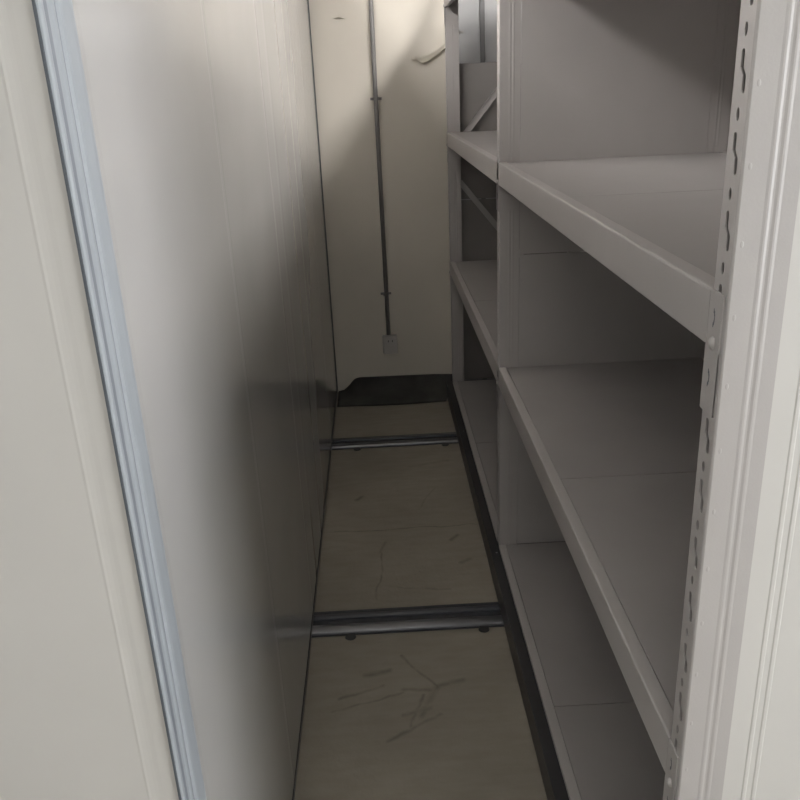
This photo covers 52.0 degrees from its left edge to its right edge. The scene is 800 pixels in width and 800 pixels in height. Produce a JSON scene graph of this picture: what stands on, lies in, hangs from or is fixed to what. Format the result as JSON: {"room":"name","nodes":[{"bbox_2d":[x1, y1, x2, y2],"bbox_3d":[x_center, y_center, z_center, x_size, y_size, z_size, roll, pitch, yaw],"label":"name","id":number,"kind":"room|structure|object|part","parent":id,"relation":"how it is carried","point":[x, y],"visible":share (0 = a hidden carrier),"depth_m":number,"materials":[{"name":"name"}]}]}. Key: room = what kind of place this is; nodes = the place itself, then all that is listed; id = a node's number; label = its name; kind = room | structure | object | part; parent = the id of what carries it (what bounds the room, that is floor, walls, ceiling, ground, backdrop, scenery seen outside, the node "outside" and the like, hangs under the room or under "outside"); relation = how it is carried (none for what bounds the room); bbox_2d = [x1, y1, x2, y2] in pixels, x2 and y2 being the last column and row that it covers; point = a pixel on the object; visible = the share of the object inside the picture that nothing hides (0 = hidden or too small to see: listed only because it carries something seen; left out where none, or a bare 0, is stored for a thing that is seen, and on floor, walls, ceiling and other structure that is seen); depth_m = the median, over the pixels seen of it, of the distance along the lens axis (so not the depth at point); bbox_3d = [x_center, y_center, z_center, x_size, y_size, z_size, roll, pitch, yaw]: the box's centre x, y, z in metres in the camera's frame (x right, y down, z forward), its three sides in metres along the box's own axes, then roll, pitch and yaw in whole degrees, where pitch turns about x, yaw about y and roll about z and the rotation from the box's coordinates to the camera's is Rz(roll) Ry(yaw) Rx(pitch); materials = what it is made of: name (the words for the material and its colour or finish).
{"room":"archive storage room","nodes":[
{"label":"archive storage room","id":0,"kind":"room"},
{"bbox_2d":[309,0,451,391],"bbox_3d":[-0.155,-1.465,4.747,5.200,2.950,0.120,-3,21,-1],"label":"wall","id":1,"kind":"structure","parent":0,"point":[412,106],"depth_m":4.76,"materials":[{"name":"beige paint"}]},
{"bbox_2d":[369,0,390,334],"bbox_3d":[-0.131,-1.608,4.610,0.064,2.582,0.034,-3,21,-1],"label":"cable conduit","id":2,"kind":"object","parent":1,"relation":"attached to","point":[375,98],"visible":1,"depth_m":4.69,"materials":[{"name":"grey metal"}]},
{"bbox_2d":[382,334,397,353],"bbox_3d":[-0.061,-0.346,5.091,0.092,0.115,0.042,-3,21,-1],"label":"wall socket","id":3,"kind":"object","parent":1,"relation":"attached to","point":[390,345],"visible":1,"depth_m":5.07,"materials":[{"name":"plastic"}]},
{"bbox_2d":[411,43,444,62],"bbox_3d":[0.168,-1.920,4.506,0.214,0.120,0.030,-3,21,-1],"label":"flap","id":4,"kind":"object","parent":1,"relation":"attached to","point":[433,54],"visible":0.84,"depth_m":4.52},
{"bbox_2d":[480,0,486,378],"bbox_3d":[0.474,-1.468,4.681,0.025,2.950,0.015,-3,21,-1],"label":"trim","id":5,"kind":"structure","parent":1,"relation":"attached to","point":[482,2],"depth_m":4.47,"materials":[{"name":"grey metal"}]},
{"bbox_2d":[458,0,521,379],"bbox_3d":[0.746,-1.488,4.699,0.800,2.950,0.015,-3,21,-1],"label":"wall","id":6,"kind":"structure","parent":1,"relation":"attached to","point":[468,10],"depth_m":4.48,"materials":[{"name":"white paint"}]},
{"bbox_2d":[294,392,546,799],"bbox_3d":[0.052,1.423,1.455,5.200,0.100,8.100,-3,21,-1],"label":"floor","id":7,"kind":"structure","parent":0,"point":[438,714],"depth_m":2.78,"materials":[{"name":"concrete"}]},
{"bbox_2d":[0,0,337,799],"bbox_3d":[-0.749,-0.482,2.857,0.748,2.484,4.024,-3,21,-1],"label":"tall cabinet","id":8,"kind":"object","parent":7,"relation":"on","point":[169,385],"visible":1,"depth_m":1.11,"materials":[{"name":"grey metal"}]},
{"bbox_3d":[-0.685,0.229,0.981,0.740,2.470,0.003,-3,21,-1],"label":"panel","id":9,"kind":"part","parent":8,"relation":"part of","materials":[{"name":"paint"}]},
{"bbox_3d":[-0.312,0.197,1.036,0.008,2.482,0.106,-3,21,-1],"label":"edge trim","id":10,"kind":"part","parent":8,"relation":"part of","materials":[{"name":"metal"}]},
{"bbox_3d":[-0.340,0.037,1.441,0.020,2.470,0.763,-3,21,-1],"label":"panel","id":11,"kind":"part","parent":8,"relation":"part of","materials":[{"name":"white metal"}]},
{"bbox_3d":[-0.367,-0.241,2.170,0.020,2.470,0.800,-3,21,-1],"label":"panel","id":12,"kind":"part","parent":8,"relation":"part of","materials":[{"name":"white metal"}]},
{"bbox_3d":[-0.394,-0.527,2.920,0.020,2.470,0.805,-3,21,-1],"label":"panel","id":13,"kind":"part","parent":8,"relation":"part of","materials":[{"name":"white metal"}]},
{"bbox_3d":[-0.420,-0.799,3.631,0.020,2.470,0.720,-3,21,-1],"label":"panel","id":14,"kind":"part","parent":8,"relation":"part of","materials":[{"name":"white metal"}]},
{"bbox_3d":[-0.447,-1.073,4.348,0.020,2.470,0.815,-3,21,-1],"label":"panel","id":15,"kind":"part","parent":8,"relation":"part of","materials":[{"name":"white metal"}]},
{"bbox_2d":[337,374,451,406],"bbox_3d":[0.014,-0.065,5.067,0.800,0.090,0.285,-3,21,-1],"label":"sheet","id":16,"kind":"object","parent":7,"relation":"on","point":[422,388],"visible":0.82,"depth_m":5.12,"materials":[{"name":"black plastic"}]},
{"bbox_2d":[332,432,458,450],"bbox_3d":[0.039,0.218,4.436,2.500,0.018,0.172,-3,21,-1],"label":"rail","id":17,"kind":"object","parent":7,"relation":"on","point":[356,443],"visible":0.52,"depth_m":4.41,"materials":[{"name":"metal"}]},
{"bbox_2d":[312,602,503,640],"bbox_3d":[0.094,0.787,2.945,2.500,0.018,0.172,-3,21,-1],"label":"rail","id":18,"kind":"object","parent":7,"relation":"on","point":[349,624],"visible":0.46,"depth_m":2.95,"materials":[{"name":"metal"}]},
{"bbox_2d":[443,0,799,799],"bbox_3d":[0.695,-0.457,2.856,0.791,2.312,3.764,-3,21,-1],"label":"shelving unit","id":19,"kind":"object","parent":7,"relation":"on","point":[627,288],"visible":1,"depth_m":2.19,"materials":[{"name":"grey paint"}]},
{"bbox_3d":[0.262,-2.016,4.220,0.068,0.157,0.041,-3,21,-1],"label":"plate","id":20,"kind":"part","parent":19,"relation":"part of","materials":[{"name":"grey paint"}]},
{"bbox_3d":[0.322,-0.723,4.716,0.068,0.156,0.041,-3,21,-1],"label":"plate","id":21,"kind":"part","parent":19,"relation":"part of","materials":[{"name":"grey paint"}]},
{"bbox_3d":[0.291,-1.377,4.465,0.068,0.156,0.041,-3,21,-1],"label":"plate","id":22,"kind":"part","parent":19,"relation":"part of","materials":[{"name":"grey paint"}]},
{"bbox_3d":[0.304,-1.144,4.560,0.068,2.214,0.046,-3,21,-1],"label":"upright post","id":23,"kind":"part","parent":19,"relation":"part of","materials":[{"name":"grey metal"}]},
{"bbox_3d":[0.676,-0.632,4.252,0.693,0.022,0.918,-3,21,-1],"label":"shelf panel","id":24,"kind":"part","parent":19,"relation":"part of","materials":[{"name":"grey paint"}]},
{"bbox_3d":[0.707,0.038,4.508,0.693,0.012,0.918,-3,21,-1],"label":"shelf panel","id":25,"kind":"part","parent":19,"relation":"part of","materials":[{"name":"grey paint"}]},
{"bbox_3d":[0.676,-0.958,3.142,0.693,0.022,0.918,-3,21,-1],"label":"shelf panel","id":26,"kind":"part","parent":19,"relation":"part of","materials":[{"name":"grey paint"}]},
{"bbox_3d":[0.645,-1.286,4.001,0.693,0.022,0.918,-3,21,-1],"label":"shelf panel","id":27,"kind":"part","parent":19,"relation":"part of","materials":[{"name":"grey paint"}]},
{"bbox_3d":[0.654,-1.472,4.481,0.671,0.705,0.004,-3,21,-1],"label":"dark panel","id":28,"kind":"part","parent":19,"relation":"part of","materials":[{"name":"grey metal"}]},
{"bbox_3d":[0.707,-0.304,3.393,0.693,0.022,0.918,-3,21,-1],"label":"shelf panel","id":29,"kind":"part","parent":19,"relation":"part of","materials":[{"name":"grey paint"}]},
{"bbox_3d":[0.738,0.366,3.650,0.693,0.012,0.918,-3,21,-1],"label":"shelf panel","id":30,"kind":"part","parent":19,"relation":"part of","materials":[{"name":"grey paint"}]},
{"bbox_3d":[0.355,-0.709,2.714,0.068,0.156,0.041,-3,21,-1],"label":"plate","id":31,"kind":"part","parent":19,"relation":"part of","materials":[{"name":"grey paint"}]},
{"bbox_3d":[0.386,-0.051,2.955,0.068,0.156,0.041,-3,21,-1],"label":"plate","id":32,"kind":"part","parent":19,"relation":"part of","materials":[{"name":"grey paint"}]},
{"bbox_3d":[0.356,-0.705,2.704,0.068,0.156,0.041,-3,21,-1],"label":"plate","id":33,"kind":"part","parent":19,"relation":"part of","materials":[{"name":"grey paint"}]},
{"bbox_3d":[0.743,0.577,3.250,0.791,0.096,3.750,-3,21,-1],"label":"frame","id":34,"kind":"part","parent":19,"relation":"part of","materials":[{"name":"black metal"}]},
{"bbox_3d":[0.369,-0.472,2.799,0.068,2.214,0.046,-3,21,-1],"label":"upright post","id":35,"kind":"part","parent":19,"relation":"part of","materials":[{"name":"grey metal"}]},
{"bbox_3d":[0.693,-0.640,4.800,0.671,1.069,0.004,-3,21,-1],"label":"dark panel","id":36,"kind":"part","parent":19,"relation":"part of","materials":[{"name":"grey metal"}]},
{"bbox_3d":[0.771,0.704,2.762,0.693,0.012,0.886,-3,21,-1],"label":"shelf panel","id":37,"kind":"part","parent":19,"relation":"part of","materials":[{"name":"grey paint"}]},
{"bbox_3d":[0.731,0.017,2.974,0.607,1.120,0.002,-3,21,-1],"label":"panel","id":38,"kind":"part","parent":19,"relation":"part of","materials":[{"name":"grey paint"}]},
{"bbox_3d":[0.740,0.034,2.506,0.693,0.022,0.886,-3,21,-1],"label":"shelf panel","id":39,"kind":"part","parent":19,"relation":"part of","materials":[{"name":"grey paint"}]},
{"bbox_3d":[0.801,1.021,1.933,0.693,0.012,0.886,-3,21,-1],"label":"shelf panel","id":40,"kind":"part","parent":19,"relation":"part of","materials":[{"name":"grey paint"}]},
{"bbox_3d":[0.709,-0.620,2.255,0.693,0.022,0.886,-3,21,-1],"label":"shelf panel","id":41,"kind":"part","parent":19,"relation":"part of","materials":[{"name":"grey paint"}]},
{"bbox_3d":[0.683,-1.007,2.582,0.607,1.068,0.002,-3,21,-1],"label":"panel","id":42,"kind":"part","parent":19,"relation":"part of","materials":[{"name":"grey paint"}]},
{"bbox_3d":[0.770,0.351,1.677,0.693,0.022,0.886,-3,21,-1],"label":"shelf panel","id":43,"kind":"part","parent":19,"relation":"part of","materials":[{"name":"grey paint"}]},
{"bbox_3d":[0.739,-0.303,1.426,0.693,0.022,0.886,-3,21,-1],"label":"shelf panel","id":44,"kind":"part","parent":19,"relation":"part of","materials":[{"name":"grey paint"}]},
{"bbox_3d":[1.085,-0.517,2.842,0.002,2.204,3.754,-3,21,-1],"label":"panel","id":45,"kind":"part","parent":19,"relation":"part of","materials":[{"name":"grey paint"}]},
{"bbox_3d":[0.448,0.595,1.263,0.068,0.156,0.041,-3,21,-1],"label":"plate","id":46,"kind":"part","parent":19,"relation":"part of","materials":[{"name":"grey paint"}]},
{"bbox_3d":[0.418,-0.059,1.012,0.068,0.156,0.041,-3,21,-1],"label":"plate","id":47,"kind":"part","parent":19,"relation":"part of","materials":[{"name":"grey paint"}]},
{"bbox_3d":[1.045,-0.508,2.810,0.068,2.214,0.046,-3,21,-1],"label":"upright post","id":48,"kind":"part","parent":19,"relation":"part of","materials":[{"name":"grey metal"}]},
{"bbox_3d":[0.431,0.178,1.097,0.068,2.214,0.046,-3,21,-1],"label":"upright post","id":49,"kind":"part","parent":19,"relation":"part of","materials":[{"name":"grey metal"}]},
{"bbox_3d":[0.770,0.171,1.087,0.608,2.204,0.003,-3,21,-1],"label":"panel","id":50,"kind":"part","parent":19,"relation":"part of","materials":[{"name":"paint"}]}
]}

